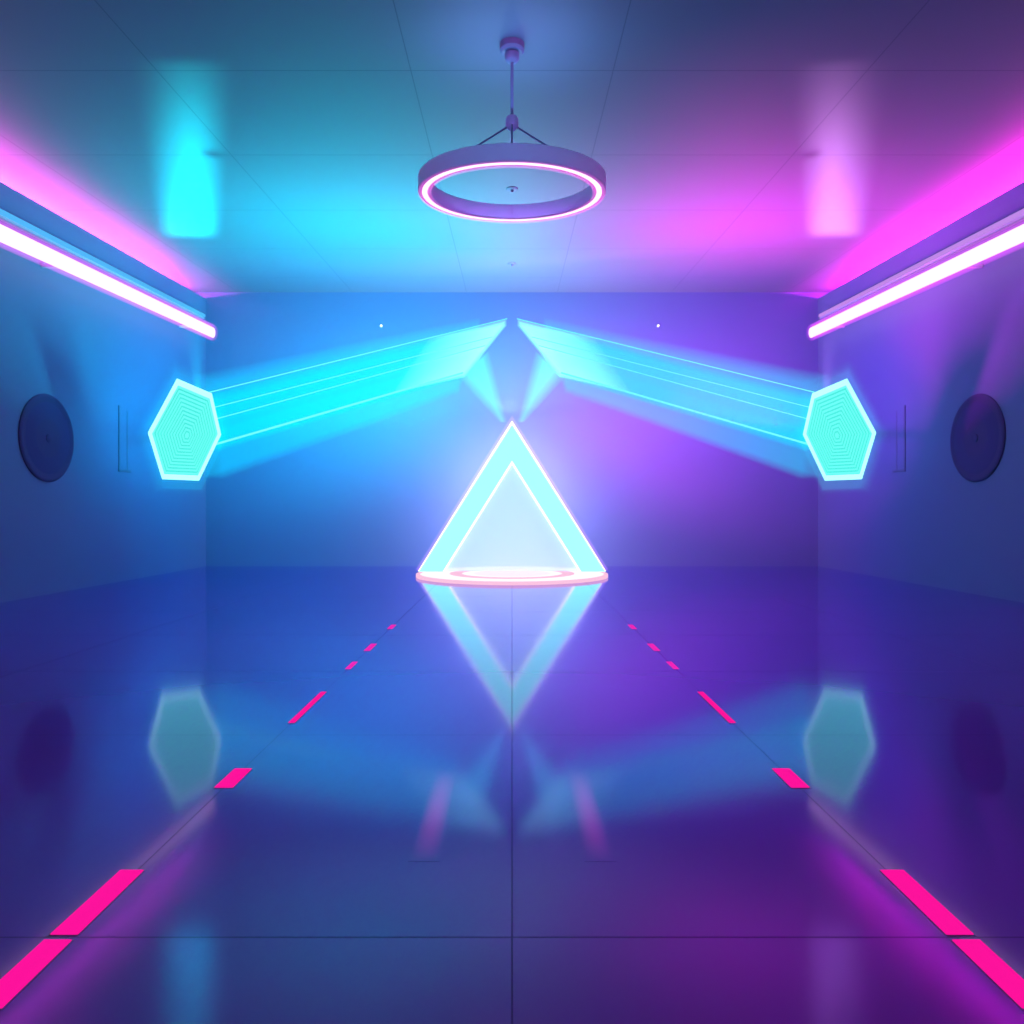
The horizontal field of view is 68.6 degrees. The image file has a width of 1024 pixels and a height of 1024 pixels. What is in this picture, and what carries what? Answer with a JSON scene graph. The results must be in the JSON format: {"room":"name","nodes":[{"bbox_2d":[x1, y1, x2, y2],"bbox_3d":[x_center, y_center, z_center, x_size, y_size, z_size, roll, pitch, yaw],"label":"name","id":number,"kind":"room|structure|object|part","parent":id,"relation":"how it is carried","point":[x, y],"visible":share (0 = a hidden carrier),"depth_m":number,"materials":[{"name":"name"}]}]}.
{"room":"nightclub dance floor","nodes":[
{"label":"nightclub dance floor","id":0,"kind":"room"},
{"bbox_2d":[0,182,205,602],"bbox_3d":[-6.550,-1.675,6.300,0.700,5.550,17.800,0,0,0],"label":"wall","id":1,"kind":"structure","parent":0,"point":[69,338],"depth_m":10.98,"materials":[{"name":"white paint"}]},
{"bbox_2d":[18,394,73,481],"bbox_3d":[-6.181,-0.985,10.000,0.037,1.174,1.174,0,0,0],"label":"disc","id":2,"kind":"object","parent":1,"relation":"attached to","point":[45,430],"visible":1,"depth_m":9.95,"materials":[{"name":"plastic"}]},
{"bbox_2d":[0,208,204,318],"bbox_3d":[-6.152,-3.450,6.475,0.095,0.978,16.950,0,0,0],"label":"accent strip","id":3,"kind":"object","parent":1,"relation":"attached to","point":[6,217],"visible":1,"depth_m":10.88,"materials":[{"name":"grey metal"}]},
{"bbox_2d":[0,224,214,337],"bbox_3d":[-5.957,-3.057,6.295,0.485,1.195,16.630,0,0,0],"label":"tube light","id":4,"kind":"object","parent":1,"relation":"attached to","point":[8,236],"visible":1,"depth_m":10.35,"materials":[{"name":"white plastic"}]},
{"bbox_2d":[118,405,130,472],"bbox_3d":[-6.192,-1.160,12.000,0.015,1.040,0.380,0,0,0],"label":"wall slot","id":5,"kind":"object","parent":1,"relation":"attached to","point":[122,412],"visible":1,"depth_m":11.91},
{"bbox_3d":[-6.194,-1.167,11.947,0.012,0.985,0.205,0,0,0],"label":"plate","id":6,"kind":"part","parent":5,"relation":"part of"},
{"bbox_2d":[148,318,506,480],"bbox_3d":[-3.154,-1.777,12.127,6.147,3.030,4.080,0,0,0],"label":"light fixture","id":7,"kind":"object","parent":1,"relation":"attached to","point":[185,432],"visible":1,"depth_m":10.85,"materials":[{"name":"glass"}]},
{"bbox_3d":[-4.699,-1.154,10.780,0.901,1.370,0.969,0,0,0],"label":"frame","id":8,"kind":"part","parent":7,"relation":"part of","materials":[{"name":"teal plastic"}]},
{"bbox_2d":[210,318,506,444],"bbox_3d":[-2.342,-2.083,12.036,4.523,2.338,2.128,0,0,0],"label":"light","id":9,"kind":"object","parent":7,"relation":"attached to","point":[215,434],"depth_m":11.65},
{"bbox_2d":[0,566,1023,1023],"bbox_3d":[0.000,1.200,6.300,13.800,0.200,17.800,0,0,0],"label":"floor","id":10,"kind":"structure","parent":0,"point":[291,893],"depth_m":2.89,"materials":[{"name":"tile"}]},
{"bbox_2d":[0,939,73,1009],"bbox_3d":[-1.165,1.103,1.792,0.078,0.014,0.273,0,0,0],"label":"floor strip","id":11,"kind":"object","parent":10,"relation":"on","point":[13,982],"visible":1,"depth_m":1.80,"materials":[{"name":"plastic"}]},
{"bbox_2d":[48,870,144,935],"bbox_3d":[-1.165,1.103,2.125,0.078,0.014,0.358,0,0,0],"label":"floor strip","id":12,"kind":"object","parent":10,"relation":"on","point":[81,918],"visible":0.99,"depth_m":2.09,"materials":[{"name":"plastic"}]},
{"bbox_2d":[214,768,252,787],"bbox_3d":[-1.150,1.103,3.100,0.081,0.014,0.228,0,0,0],"label":"floor strip","id":13,"kind":"object","parent":10,"relation":"on","point":[236,775],"visible":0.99,"depth_m":3.08,"materials":[{"name":"plastic"}]},
{"bbox_2d":[288,692,326,722],"bbox_3d":[-1.150,1.103,4.245,0.041,0.014,0.678,0,0,0],"label":"floor strip","id":14,"kind":"object","parent":10,"relation":"on","point":[315,699],"visible":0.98,"depth_m":4.19,"materials":[{"name":"plastic"}]},
{"bbox_2d":[345,661,357,668],"bbox_3d":[-1.150,1.103,5.375,0.046,0.014,0.258,0,0,0],"label":"floor strip","id":15,"kind":"object","parent":10,"relation":"on","point":[351,665],"visible":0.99,"depth_m":5.36,"materials":[{"name":"plastic"}]},
{"bbox_2d":[364,644,376,650],"bbox_3d":[-1.150,1.103,6.095,0.056,0.014,0.318,0,0,0],"label":"floor strip","id":16,"kind":"object","parent":10,"relation":"on","point":[370,647],"visible":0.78,"depth_m":6.07,"materials":[{"name":"plastic"}]},
{"bbox_2d":[408,770,457,861],"bbox_3d":[-0.278,1.101,2.780,0.100,0.003,0.840,0,0,0],"label":"strip","id":17,"kind":"object","parent":10,"relation":"on","point":[427,846],"visible":1,"depth_m":2.68,"materials":[{"name":"purple"}]},
{"bbox_2d":[416,571,607,584],"bbox_3d":[0.000,1.075,12.900,3.280,0.050,3.280,0,0,0],"label":"disc","id":18,"kind":"object","parent":10,"relation":"on","point":[455,577],"visible":0.73,"depth_m":12.08,"materials":[{"name":"white plastic"}]},
{"bbox_2d":[418,422,605,571],"bbox_3d":[0.000,-0.789,12.727,3.426,3.767,1.293,0,0,0],"label":"triangle","id":19,"kind":"object","parent":18,"relation":"on","point":[511,517],"visible":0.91,"depth_m":13.30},
{"bbox_3d":[0.000,0.083,13.315,2.433,1.945,0.030,0,0,0],"label":"frosted pane","id":20,"kind":"part","parent":19,"relation":"part of","materials":[{"name":"white glass"}]},
{"bbox_2d":[566,770,615,861],"bbox_3d":[0.278,1.101,2.780,0.100,0.003,0.840,0,0,0],"label":"strip","id":21,"kind":"object","parent":10,"relation":"on","point":[596,846],"visible":1,"depth_m":2.68,"materials":[{"name":"purple"}]},
{"bbox_2d":[647,644,659,650],"bbox_3d":[1.150,1.103,6.095,0.056,0.014,0.318,0,0,0],"label":"floor strip","id":22,"kind":"object","parent":10,"relation":"on","point":[653,647],"visible":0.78,"depth_m":6.07,"materials":[{"name":"plastic"}]},
{"bbox_2d":[666,661,678,668],"bbox_3d":[1.150,1.103,5.375,0.046,0.014,0.258,0,0,0],"label":"floor strip","id":23,"kind":"object","parent":10,"relation":"on","point":[672,665],"visible":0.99,"depth_m":5.36,"materials":[{"name":"plastic"}]},
{"bbox_2d":[697,692,735,722],"bbox_3d":[1.150,1.103,4.245,0.041,0.014,0.678,0,0,0],"label":"floor strip","id":24,"kind":"object","parent":10,"relation":"on","point":[708,699],"visible":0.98,"depth_m":4.19,"materials":[{"name":"plastic"}]},
{"bbox_2d":[771,768,809,787],"bbox_3d":[1.150,1.103,3.100,0.081,0.014,0.228,0,0,0],"label":"floor strip","id":25,"kind":"object","parent":10,"relation":"on","point":[787,775],"visible":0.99,"depth_m":3.08,"materials":[{"name":"plastic"}]},
{"bbox_2d":[879,870,975,935],"bbox_3d":[1.165,1.103,2.125,0.078,0.014,0.358,0,0,0],"label":"floor strip","id":26,"kind":"object","parent":10,"relation":"on","point":[942,918],"visible":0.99,"depth_m":2.09,"materials":[{"name":"plastic"}]},
{"bbox_2d":[950,939,1023,1009],"bbox_3d":[1.165,1.103,1.792,0.078,0.014,0.273,0,0,0],"label":"floor strip","id":27,"kind":"object","parent":10,"relation":"on","point":[1010,982],"visible":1,"depth_m":1.80,"materials":[{"name":"plastic"}]},
{"bbox_2d":[0,0,1023,291],"bbox_3d":[0.000,-4.088,6.300,13.800,1.126,17.800,0,0,0],"label":"ceiling","id":28,"kind":"structure","parent":0,"point":[217,145],"depth_m":7.92,"materials":[{"name":"white paint"}]},
{"bbox_2d":[418,37,605,221],"bbox_3d":[0.000,-3.298,6.396,1.596,1.389,1.598,0,0,0],"label":"pendant","id":29,"kind":"object","parent":28,"relation":"hanging from","point":[443,165],"visible":1,"depth_m":6.20,"materials":[{"name":"metal"}]},
{"bbox_3d":[0.000,-3.581,6.400,0.026,0.523,0.026,0,0,0],"label":"rod","id":30,"kind":"part","parent":29,"relation":"part of","materials":[{"name":"metal"}]},
{"bbox_2d":[506,186,517,192],"bbox_3d":[0.000,-4.142,9.650,0.150,0.060,0.150,0,0,0],"label":"ceiling fitting","id":31,"kind":"object","parent":28,"relation":"attached to","point":[511,189],"visible":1,"depth_m":9.63,"materials":[{"name":"metal"}]},
{"bbox_2d":[195,292,828,565],"bbox_3d":[0.000,-1.900,15.300,13.800,6.400,0.200,0,0,0],"label":"wall","id":32,"kind":"structure","parent":0,"point":[376,482],"depth_m":15.20,"materials":[{"name":"white paint"}]},
{"bbox_2d":[818,182,1023,602],"bbox_3d":[6.550,-1.675,6.300,0.700,5.550,17.800,0,0,0],"label":"wall","id":33,"kind":"structure","parent":0,"point":[954,338],"depth_m":11.01,"materials":[{"name":"white paint"}]},
{"bbox_2d":[517,318,875,480],"bbox_3d":[3.154,-1.777,12.127,6.147,3.030,4.080,0,0,0],"label":"light fixture","id":34,"kind":"object","parent":33,"relation":"attached to","point":[838,432],"visible":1,"depth_m":10.85,"materials":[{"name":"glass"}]},
{"bbox_2d":[517,318,813,444],"bbox_3d":[2.342,-2.083,12.036,4.523,2.338,2.128,0,0,0],"label":"light","id":35,"kind":"object","parent":34,"relation":"attached to","point":[808,434],"depth_m":11.65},
{"bbox_3d":[4.699,-1.154,10.780,0.901,1.370,0.969,0,0,0],"label":"frame","id":36,"kind":"part","parent":34,"relation":"part of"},
{"bbox_2d":[893,405,905,472],"bbox_3d":[6.192,-1.160,12.000,0.015,1.040,0.380,0,0,0],"label":"wall slot","id":37,"kind":"object","parent":33,"relation":"attached to","point":[901,412],"visible":1,"depth_m":11.91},
{"bbox_3d":[6.194,-1.167,11.947,0.012,0.985,0.205,0,0,0],"label":"plate","id":38,"kind":"part","parent":37,"relation":"part of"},
{"bbox_2d":[809,224,1023,337],"bbox_3d":[5.957,-3.057,6.295,0.485,1.195,16.630,0,0,0],"label":"tube light","id":39,"kind":"object","parent":33,"relation":"attached to","point":[1015,236],"visible":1,"depth_m":10.35,"materials":[{"name":"white plastic"}]},
{"bbox_2d":[819,208,1023,318],"bbox_3d":[6.152,-3.450,6.475,0.095,0.978,16.950,0,0,0],"label":"accent strip","id":40,"kind":"object","parent":33,"relation":"attached to","point":[1017,217],"visible":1,"depth_m":10.88,"materials":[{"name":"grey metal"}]},
{"bbox_2d":[950,394,1005,481],"bbox_3d":[6.181,-0.985,10.000,0.037,1.174,1.174,0,0,0],"label":"disc","id":41,"kind":"object","parent":33,"relation":"attached to","point":[978,430],"visible":1,"depth_m":9.95,"materials":[{"name":"plastic"}]}
]}

